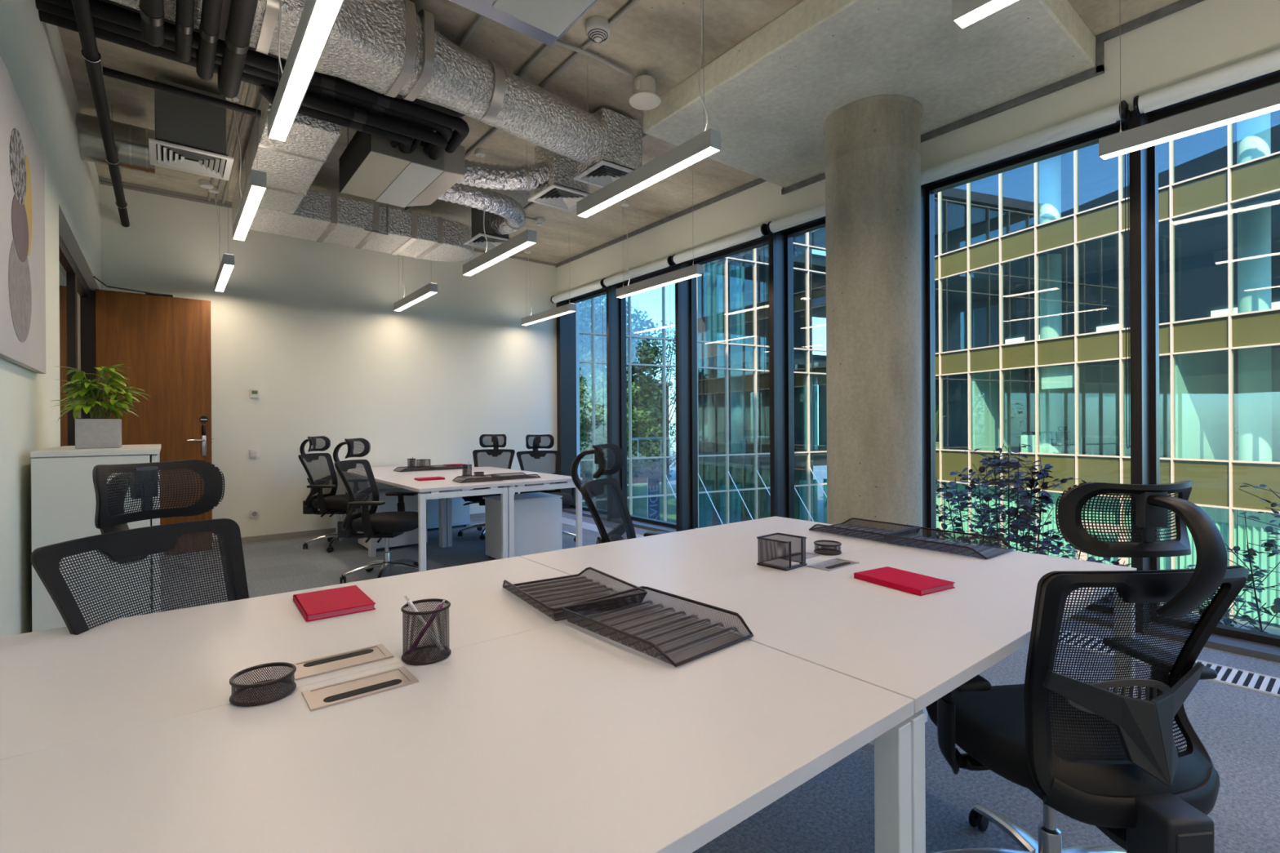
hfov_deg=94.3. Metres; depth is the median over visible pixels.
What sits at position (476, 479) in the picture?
tray
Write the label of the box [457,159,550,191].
flexible duct
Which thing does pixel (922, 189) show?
trim
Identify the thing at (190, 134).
ceiling vent
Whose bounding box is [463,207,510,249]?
ceiling vent
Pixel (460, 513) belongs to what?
drawer pedestal
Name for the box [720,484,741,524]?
curtain
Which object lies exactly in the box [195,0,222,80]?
insulated pipe
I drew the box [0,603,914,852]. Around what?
desk
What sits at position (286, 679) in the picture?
dish
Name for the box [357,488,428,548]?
drawer pedestal
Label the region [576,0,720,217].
pendant light
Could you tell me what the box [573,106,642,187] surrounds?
air diffuser
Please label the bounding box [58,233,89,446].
window
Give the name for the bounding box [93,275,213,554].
door
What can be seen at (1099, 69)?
trim
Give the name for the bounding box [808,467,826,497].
rod
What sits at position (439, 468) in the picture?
tray
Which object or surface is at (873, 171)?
concrete column
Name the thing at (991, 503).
window
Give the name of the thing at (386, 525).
office chair
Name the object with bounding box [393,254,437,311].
pendant light
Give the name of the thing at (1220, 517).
curtain
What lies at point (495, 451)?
office chair
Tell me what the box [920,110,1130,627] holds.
window
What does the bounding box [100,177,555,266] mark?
trim
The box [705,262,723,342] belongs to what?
curtain
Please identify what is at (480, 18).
conduit
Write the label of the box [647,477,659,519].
banner flag
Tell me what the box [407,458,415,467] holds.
pen cup
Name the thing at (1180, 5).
trim
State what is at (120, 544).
office chair
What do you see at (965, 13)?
pendant light
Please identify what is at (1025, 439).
filing cabinet
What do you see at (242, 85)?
conduit
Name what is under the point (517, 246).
diffuser
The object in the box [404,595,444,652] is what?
pen
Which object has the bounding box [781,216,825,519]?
window
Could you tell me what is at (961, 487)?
window
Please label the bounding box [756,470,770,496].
rod
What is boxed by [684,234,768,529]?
window
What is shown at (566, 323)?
trim
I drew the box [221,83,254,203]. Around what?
conduit
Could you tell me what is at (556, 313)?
diffuser
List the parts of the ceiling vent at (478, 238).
frame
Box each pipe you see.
[35,0,453,142]
[38,9,433,146]
[42,0,469,153]
[71,0,129,226]
[100,0,465,117]
[102,66,261,117]
[139,0,164,47]
[174,0,195,62]
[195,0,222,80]
[217,0,257,98]
[259,84,413,153]
[301,93,447,159]
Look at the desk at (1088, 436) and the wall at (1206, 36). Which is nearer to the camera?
the wall at (1206, 36)
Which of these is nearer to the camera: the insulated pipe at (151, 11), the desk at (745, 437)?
the insulated pipe at (151, 11)
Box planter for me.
[75,418,121,448]
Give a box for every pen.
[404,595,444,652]
[408,599,445,654]
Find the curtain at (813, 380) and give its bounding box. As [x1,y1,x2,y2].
[803,377,817,449]
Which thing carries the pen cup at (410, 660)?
on the desk at (565, 737)
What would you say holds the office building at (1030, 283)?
on the ground at (820, 472)
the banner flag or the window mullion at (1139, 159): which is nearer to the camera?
the window mullion at (1139, 159)
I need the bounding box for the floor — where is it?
[160,511,1279,852]
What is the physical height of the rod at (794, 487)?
3.745 m
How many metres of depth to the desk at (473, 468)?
6.44 m
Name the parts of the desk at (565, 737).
leg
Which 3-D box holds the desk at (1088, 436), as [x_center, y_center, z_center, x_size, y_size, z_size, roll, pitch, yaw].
[16.779,0.700,21.273,0.712,0.743,1.419,0,0,-24]
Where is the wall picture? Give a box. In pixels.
[0,53,45,373]
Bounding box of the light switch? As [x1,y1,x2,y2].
[249,449,259,457]
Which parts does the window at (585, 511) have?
sill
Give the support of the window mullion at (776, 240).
attached to the wall at (1206, 36)
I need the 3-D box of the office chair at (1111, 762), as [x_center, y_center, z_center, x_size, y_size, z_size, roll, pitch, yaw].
[1.005,0.652,1.432,0.649,1.079,0.631,0,0,35]
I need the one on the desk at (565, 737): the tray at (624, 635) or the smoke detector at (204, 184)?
the tray at (624, 635)
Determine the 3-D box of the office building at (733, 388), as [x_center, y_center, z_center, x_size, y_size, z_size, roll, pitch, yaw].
[2.170,-2.670,23.551,18.807,16.050,5.290,0,0,-28]
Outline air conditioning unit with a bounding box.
[339,128,465,207]
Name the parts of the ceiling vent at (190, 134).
frame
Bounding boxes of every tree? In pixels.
[578,293,667,505]
[579,370,668,510]
[636,320,675,493]
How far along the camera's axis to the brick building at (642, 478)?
56.49 m
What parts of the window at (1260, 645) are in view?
sill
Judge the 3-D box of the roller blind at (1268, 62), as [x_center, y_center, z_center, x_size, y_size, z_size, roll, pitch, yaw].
[3.194,-0.869,2.867,0.119,1.987,1.246,0,0,-39]
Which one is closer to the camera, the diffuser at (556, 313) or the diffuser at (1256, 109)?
the diffuser at (1256, 109)
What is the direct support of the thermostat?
attached to the wall at (313, 326)
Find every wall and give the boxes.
[0,0,101,636]
[77,177,580,547]
[556,0,1279,295]
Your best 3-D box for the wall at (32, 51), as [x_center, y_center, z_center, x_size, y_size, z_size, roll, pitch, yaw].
[-0.776,-0.546,0.110,0.140,3.500,13.536,0,0,-39]
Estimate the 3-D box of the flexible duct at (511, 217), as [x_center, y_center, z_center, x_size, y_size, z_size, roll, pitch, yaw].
[-1.334,-1.960,5.305,0.544,0.251,1.250,0,0,12]
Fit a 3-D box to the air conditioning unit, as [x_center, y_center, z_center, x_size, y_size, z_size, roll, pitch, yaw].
[-1.738,-2.053,4.398,0.675,0.486,1.056,0,0,-39]
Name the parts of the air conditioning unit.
access panel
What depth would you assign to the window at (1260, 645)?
3.44 m
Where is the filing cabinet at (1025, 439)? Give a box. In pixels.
[1021,435,1041,453]
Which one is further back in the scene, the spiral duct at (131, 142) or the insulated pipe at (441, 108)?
the spiral duct at (131, 142)
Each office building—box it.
[579,231,826,528]
[811,110,1279,625]
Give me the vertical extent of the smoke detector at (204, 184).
0.048 m
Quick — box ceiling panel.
[448,0,596,45]
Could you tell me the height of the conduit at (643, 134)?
0.022 m
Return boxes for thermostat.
[249,389,259,397]
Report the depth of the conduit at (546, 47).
3.66 m
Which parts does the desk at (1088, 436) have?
leg, leg, leg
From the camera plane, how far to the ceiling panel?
2.61 m
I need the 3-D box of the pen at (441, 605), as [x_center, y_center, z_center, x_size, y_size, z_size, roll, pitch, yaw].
[-0.425,0.400,1.181,0.077,0.112,0.010,0,0,2]
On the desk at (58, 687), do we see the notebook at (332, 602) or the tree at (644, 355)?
the notebook at (332, 602)
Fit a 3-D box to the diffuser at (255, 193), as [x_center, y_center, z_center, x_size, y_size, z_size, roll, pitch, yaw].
[-2.505,-1.347,3.791,0.063,0.010,1.196,0,0,-39]
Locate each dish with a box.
[229,662,296,706]
[473,471,484,475]
[813,540,841,555]
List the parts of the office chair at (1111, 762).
armrest, seat, frame, armrest, headrest arm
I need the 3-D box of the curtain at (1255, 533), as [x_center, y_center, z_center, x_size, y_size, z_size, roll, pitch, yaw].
[16.647,3.705,15.676,0.104,2.950,1.250,0,0,-24]
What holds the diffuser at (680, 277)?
attached to the pendant light at (695, 270)
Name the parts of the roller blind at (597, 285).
bead chain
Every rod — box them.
[665,475,675,497]
[697,473,722,524]
[727,471,753,519]
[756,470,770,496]
[794,487,813,521]
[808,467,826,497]
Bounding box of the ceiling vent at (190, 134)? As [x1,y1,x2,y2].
[148,77,233,180]
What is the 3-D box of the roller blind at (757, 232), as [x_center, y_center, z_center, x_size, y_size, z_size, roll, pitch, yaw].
[0.772,-0.859,5.907,0.119,1.987,1.246,0,0,-39]
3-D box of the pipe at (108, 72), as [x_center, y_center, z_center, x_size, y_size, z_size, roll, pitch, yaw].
[-2.613,-1.919,3.423,0.720,0.041,0.041,0,0,-39]
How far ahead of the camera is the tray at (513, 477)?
5.21 m
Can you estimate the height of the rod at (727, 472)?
3.745 m
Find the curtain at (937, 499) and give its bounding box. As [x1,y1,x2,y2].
[936,480,946,540]
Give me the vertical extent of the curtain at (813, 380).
2.900 m
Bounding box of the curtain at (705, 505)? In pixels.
[698,485,712,528]
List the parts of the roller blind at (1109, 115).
bead chain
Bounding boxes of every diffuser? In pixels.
[215,264,233,291]
[233,185,265,239]
[394,292,436,311]
[463,241,534,275]
[524,311,574,325]
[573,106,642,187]
[578,146,718,217]
[618,274,699,297]
[1100,103,1279,159]
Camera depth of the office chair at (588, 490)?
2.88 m
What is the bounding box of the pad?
[763,558,799,568]
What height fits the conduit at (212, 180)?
0.028 m
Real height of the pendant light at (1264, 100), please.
0.950 m
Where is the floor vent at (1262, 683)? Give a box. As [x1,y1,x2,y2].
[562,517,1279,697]
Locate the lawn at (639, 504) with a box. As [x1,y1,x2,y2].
[582,484,675,523]
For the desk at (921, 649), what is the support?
on the floor
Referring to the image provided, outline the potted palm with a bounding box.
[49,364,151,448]
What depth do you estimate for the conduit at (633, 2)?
3.72 m
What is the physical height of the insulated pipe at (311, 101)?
0.121 m
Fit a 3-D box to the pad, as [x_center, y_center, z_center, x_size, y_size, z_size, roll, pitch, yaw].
[0.463,0.448,1.946,0.084,0.004,0.084,0,0,-39]
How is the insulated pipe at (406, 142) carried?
hanging from the insulated pipe at (49, 18)
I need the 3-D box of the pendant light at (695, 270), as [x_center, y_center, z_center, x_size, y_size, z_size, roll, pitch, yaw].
[0.129,-1.833,5.770,0.129,0.950,1.215,0,0,-39]
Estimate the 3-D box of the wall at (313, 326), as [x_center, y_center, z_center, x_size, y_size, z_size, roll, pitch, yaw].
[-3.839,-0.536,6.515,7.320,3.500,0.300,0,0,-39]
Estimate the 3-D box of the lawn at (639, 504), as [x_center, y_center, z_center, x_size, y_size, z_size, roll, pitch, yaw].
[-4.106,5.341,38.903,26.000,0.058,18.000,0,0,-39]
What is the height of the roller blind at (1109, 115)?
1.987 m
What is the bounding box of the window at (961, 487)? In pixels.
[946,482,975,545]
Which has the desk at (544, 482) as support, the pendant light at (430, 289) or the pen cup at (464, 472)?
the pen cup at (464, 472)
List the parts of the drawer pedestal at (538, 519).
panel, drawer, drawer, drawer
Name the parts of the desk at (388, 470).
leg, leg, leg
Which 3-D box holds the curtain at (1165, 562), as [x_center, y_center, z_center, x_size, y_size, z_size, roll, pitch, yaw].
[15.587,3.708,18.028,0.104,2.950,1.250,0,0,-24]
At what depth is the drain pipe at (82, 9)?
3.35 m
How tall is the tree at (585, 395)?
8.549 m
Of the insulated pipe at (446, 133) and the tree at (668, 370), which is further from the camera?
the tree at (668, 370)
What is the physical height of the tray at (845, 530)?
0.037 m
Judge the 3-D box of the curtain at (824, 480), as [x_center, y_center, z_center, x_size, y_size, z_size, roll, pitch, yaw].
[7.897,3.671,24.280,0.990,3.100,0.144,0,0,-28]
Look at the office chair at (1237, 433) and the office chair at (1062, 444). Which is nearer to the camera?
the office chair at (1237, 433)
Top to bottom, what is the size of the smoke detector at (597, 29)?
0.105 m
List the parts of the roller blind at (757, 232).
bead chain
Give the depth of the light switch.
6.17 m
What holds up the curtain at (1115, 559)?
hanging from the office building at (1030, 283)
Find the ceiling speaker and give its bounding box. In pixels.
[628,70,661,110]
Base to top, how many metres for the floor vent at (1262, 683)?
0.008 m
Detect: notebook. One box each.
[293,585,375,622]
[413,476,444,480]
[443,463,464,466]
[853,566,955,595]
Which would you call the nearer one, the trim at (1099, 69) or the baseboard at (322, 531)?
the trim at (1099, 69)
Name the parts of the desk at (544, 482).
leg, leg, rail, leg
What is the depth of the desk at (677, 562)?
2.11 m
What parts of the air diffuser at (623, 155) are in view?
frame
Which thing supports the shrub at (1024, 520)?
on the ground at (820, 472)
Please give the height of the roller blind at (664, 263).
1.987 m
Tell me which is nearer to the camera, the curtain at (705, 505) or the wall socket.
the wall socket
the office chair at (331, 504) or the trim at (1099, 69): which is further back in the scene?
the office chair at (331, 504)
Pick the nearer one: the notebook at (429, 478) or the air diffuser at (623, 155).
the air diffuser at (623, 155)
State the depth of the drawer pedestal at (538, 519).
5.31 m
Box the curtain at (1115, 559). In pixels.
[1083,497,1128,567]
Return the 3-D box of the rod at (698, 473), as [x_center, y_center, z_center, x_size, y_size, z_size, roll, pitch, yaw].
[2.834,3.473,19.478,0.061,3.745,2.611,0,0,-40]
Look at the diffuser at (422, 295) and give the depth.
6.40 m
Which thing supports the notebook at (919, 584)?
on the desk at (921, 649)
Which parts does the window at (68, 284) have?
pane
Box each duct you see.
[75,112,155,174]
[110,0,608,165]
[231,90,474,262]
[437,182,525,235]
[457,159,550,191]
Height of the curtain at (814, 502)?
3.100 m
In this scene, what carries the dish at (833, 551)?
on the desk at (677, 562)
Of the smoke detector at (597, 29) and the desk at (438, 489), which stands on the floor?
the desk at (438, 489)
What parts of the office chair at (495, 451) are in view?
seat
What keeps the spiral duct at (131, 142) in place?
attached to the wall at (32, 51)
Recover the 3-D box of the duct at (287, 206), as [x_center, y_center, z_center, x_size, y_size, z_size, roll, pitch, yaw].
[-2.105,-2.032,5.077,2.124,0.524,2.454,0,0,-39]
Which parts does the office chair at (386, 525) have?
headrest arm, frame, armrest, lever, seat, armrest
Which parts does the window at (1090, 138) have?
sill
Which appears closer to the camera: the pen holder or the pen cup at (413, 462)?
the pen holder
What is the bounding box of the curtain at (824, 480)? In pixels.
[823,478,826,523]
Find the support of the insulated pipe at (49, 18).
attached to the wall at (32, 51)
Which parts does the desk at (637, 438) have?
leg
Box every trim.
[75,266,96,417]
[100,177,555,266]
[214,517,484,547]
[555,0,1204,267]
[556,300,577,508]
[606,284,621,519]
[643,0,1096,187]
[675,262,690,531]
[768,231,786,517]
[781,32,1104,195]
[920,186,927,537]
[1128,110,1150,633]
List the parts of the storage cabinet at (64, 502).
panel, door, door, handle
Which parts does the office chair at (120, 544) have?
headrest arm, frame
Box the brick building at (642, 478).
[580,382,673,484]
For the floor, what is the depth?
2.04 m
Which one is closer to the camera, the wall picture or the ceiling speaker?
the wall picture
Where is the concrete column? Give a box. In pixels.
[822,94,923,536]
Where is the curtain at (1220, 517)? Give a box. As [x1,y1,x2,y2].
[1179,506,1237,615]
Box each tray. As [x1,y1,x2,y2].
[393,465,435,471]
[428,464,466,470]
[452,474,504,483]
[491,472,540,479]
[502,567,647,621]
[561,586,753,666]
[808,517,920,542]
[882,526,1013,559]
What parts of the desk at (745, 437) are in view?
leg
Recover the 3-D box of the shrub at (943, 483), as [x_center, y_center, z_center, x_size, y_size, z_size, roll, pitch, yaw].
[3.396,2.964,6.516,1.144,4.815,1.211,0,0,-23]
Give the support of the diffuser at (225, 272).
attached to the pendant light at (227, 264)
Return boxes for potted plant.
[935,401,947,448]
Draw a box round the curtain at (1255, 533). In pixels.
[1237,510,1279,625]
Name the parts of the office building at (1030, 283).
spandrel panel, spandrel panel, spandrel panel, spandrel panel, spandrel panel, spandrel panel, spandrel panel, spandrel panel, spandrel panel, spandrel panel, spandrel panel, spandrel panel, spandrel panel, spandrel panel, spandrel panel, spandrel panel, spandrel panel, spandrel panel, entrance frame, spandrel panel, spandrel panel, spandrel panel, spandrel panel, spandrel panel, spandrel panel, spandrel panel, spandrel panel, spandrel panel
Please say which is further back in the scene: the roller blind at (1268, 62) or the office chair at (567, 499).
the office chair at (567, 499)
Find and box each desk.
[0,556,641,759]
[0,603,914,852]
[334,466,441,556]
[369,472,508,571]
[404,462,509,487]
[446,469,582,557]
[520,515,912,601]
[631,437,670,457]
[647,536,1136,852]
[744,435,768,453]
[1080,435,1130,456]
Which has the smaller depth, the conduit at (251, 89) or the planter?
the planter
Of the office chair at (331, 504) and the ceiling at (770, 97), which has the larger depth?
the office chair at (331, 504)
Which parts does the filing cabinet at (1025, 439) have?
drawer, drawer, drawer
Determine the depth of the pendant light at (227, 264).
5.29 m
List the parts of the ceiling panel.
access panel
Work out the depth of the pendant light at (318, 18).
2.22 m
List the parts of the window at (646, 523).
sill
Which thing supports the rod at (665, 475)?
attached to the office building at (733, 388)
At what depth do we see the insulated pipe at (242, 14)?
2.71 m
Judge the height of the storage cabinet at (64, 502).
1.110 m
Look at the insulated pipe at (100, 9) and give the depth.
3.42 m
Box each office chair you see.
[30,459,248,635]
[297,435,368,552]
[333,438,418,583]
[457,434,518,540]
[515,434,575,542]
[570,443,673,544]
[925,480,1249,852]
[1049,426,1072,453]
[1234,426,1238,460]
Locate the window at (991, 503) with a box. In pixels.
[975,484,1008,548]
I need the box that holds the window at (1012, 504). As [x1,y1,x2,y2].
[1009,488,1043,552]
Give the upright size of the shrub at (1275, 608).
5.191 m
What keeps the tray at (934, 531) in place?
on the desk at (921, 649)
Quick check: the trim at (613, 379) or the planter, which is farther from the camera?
the trim at (613, 379)
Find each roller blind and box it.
[551,279,607,437]
[602,255,675,439]
[671,223,769,440]
[767,204,825,233]
[920,100,1129,448]
[1133,48,1279,115]
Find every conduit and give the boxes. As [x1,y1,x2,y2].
[207,98,229,200]
[214,80,244,202]
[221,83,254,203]
[404,0,640,210]
[457,14,484,47]
[515,0,598,77]
[523,133,647,209]
[553,40,633,77]
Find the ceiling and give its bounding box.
[57,0,1179,263]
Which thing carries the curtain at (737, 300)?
hanging from the office building at (733, 388)
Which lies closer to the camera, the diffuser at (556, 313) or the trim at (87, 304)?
the trim at (87, 304)
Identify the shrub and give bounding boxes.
[936,443,1131,604]
[936,478,971,542]
[1183,483,1279,632]
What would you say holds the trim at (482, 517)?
attached to the wall at (313, 326)
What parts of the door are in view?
closer arm, handle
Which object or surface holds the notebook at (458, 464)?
on the desk at (473, 468)
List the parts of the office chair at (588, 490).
headrest arm, frame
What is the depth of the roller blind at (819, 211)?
5.11 m
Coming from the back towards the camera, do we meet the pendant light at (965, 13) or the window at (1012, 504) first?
the window at (1012, 504)
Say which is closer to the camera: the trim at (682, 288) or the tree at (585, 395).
the trim at (682, 288)
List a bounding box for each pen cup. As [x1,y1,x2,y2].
[400,598,451,665]
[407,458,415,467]
[462,464,471,475]
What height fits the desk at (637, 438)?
0.743 m
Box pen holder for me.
[756,532,807,570]
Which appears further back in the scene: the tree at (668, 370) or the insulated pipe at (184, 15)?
the tree at (668, 370)
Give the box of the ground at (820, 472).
[626,452,1279,635]
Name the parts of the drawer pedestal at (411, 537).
drawer, panel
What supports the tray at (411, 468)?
on the desk at (388, 470)
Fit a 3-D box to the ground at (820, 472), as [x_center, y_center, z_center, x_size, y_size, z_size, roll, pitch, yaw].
[27.758,5.330,41.275,85.200,0.300,150.000,0,0,-39]
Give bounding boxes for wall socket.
[249,509,259,518]
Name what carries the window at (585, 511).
in the wall at (1206, 36)
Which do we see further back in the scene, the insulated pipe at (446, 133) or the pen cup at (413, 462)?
the pen cup at (413, 462)
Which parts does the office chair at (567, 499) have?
headrest arm, frame, seat, armrest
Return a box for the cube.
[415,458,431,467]
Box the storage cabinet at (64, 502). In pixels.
[30,444,163,631]
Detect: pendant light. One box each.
[208,186,234,292]
[225,84,266,240]
[267,0,344,142]
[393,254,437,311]
[462,147,536,275]
[521,239,576,325]
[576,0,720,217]
[616,171,702,297]
[951,0,1019,29]
[1098,25,1279,159]
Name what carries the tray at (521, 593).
on the desk at (58, 687)
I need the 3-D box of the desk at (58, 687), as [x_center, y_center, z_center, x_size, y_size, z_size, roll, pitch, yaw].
[-0.761,0.831,1.385,1.419,0.743,0.712,0,0,-39]
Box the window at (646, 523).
[609,264,676,532]
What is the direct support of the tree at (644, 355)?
on the lawn at (639, 504)
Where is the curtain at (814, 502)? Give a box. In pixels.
[800,479,817,522]
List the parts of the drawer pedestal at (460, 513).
drawer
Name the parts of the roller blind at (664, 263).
bead chain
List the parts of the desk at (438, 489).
leg, rail, leg, leg, rail, leg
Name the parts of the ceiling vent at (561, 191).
frame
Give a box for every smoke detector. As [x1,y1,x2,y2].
[199,179,213,189]
[534,217,544,226]
[585,15,610,43]
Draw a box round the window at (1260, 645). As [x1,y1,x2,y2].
[1142,70,1279,662]
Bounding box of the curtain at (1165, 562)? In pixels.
[1128,501,1177,569]
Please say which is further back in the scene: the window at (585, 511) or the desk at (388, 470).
the window at (585, 511)
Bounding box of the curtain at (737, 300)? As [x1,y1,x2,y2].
[729,265,745,343]
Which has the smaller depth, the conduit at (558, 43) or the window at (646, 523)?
the conduit at (558, 43)
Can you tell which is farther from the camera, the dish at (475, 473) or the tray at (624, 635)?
the dish at (475, 473)
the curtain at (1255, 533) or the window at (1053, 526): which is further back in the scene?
the window at (1053, 526)
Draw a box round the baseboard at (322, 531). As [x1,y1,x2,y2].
[213,512,484,546]
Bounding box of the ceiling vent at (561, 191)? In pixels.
[528,145,591,211]
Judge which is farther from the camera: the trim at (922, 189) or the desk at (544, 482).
the desk at (544, 482)
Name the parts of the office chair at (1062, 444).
frame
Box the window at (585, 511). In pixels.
[561,287,607,520]
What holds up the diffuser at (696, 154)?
attached to the pendant light at (706, 144)
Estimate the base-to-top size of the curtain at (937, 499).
2.950 m
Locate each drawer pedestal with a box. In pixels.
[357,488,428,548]
[426,489,470,530]
[483,492,562,559]
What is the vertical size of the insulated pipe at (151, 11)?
0.162 m
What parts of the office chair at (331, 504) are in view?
headrest arm, frame, armrest, seat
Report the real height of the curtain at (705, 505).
3.100 m
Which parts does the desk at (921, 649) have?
leg, leg, leg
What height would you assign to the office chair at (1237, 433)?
1.079 m
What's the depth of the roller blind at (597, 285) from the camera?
7.72 m
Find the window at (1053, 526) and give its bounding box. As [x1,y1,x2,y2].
[1043,491,1082,559]

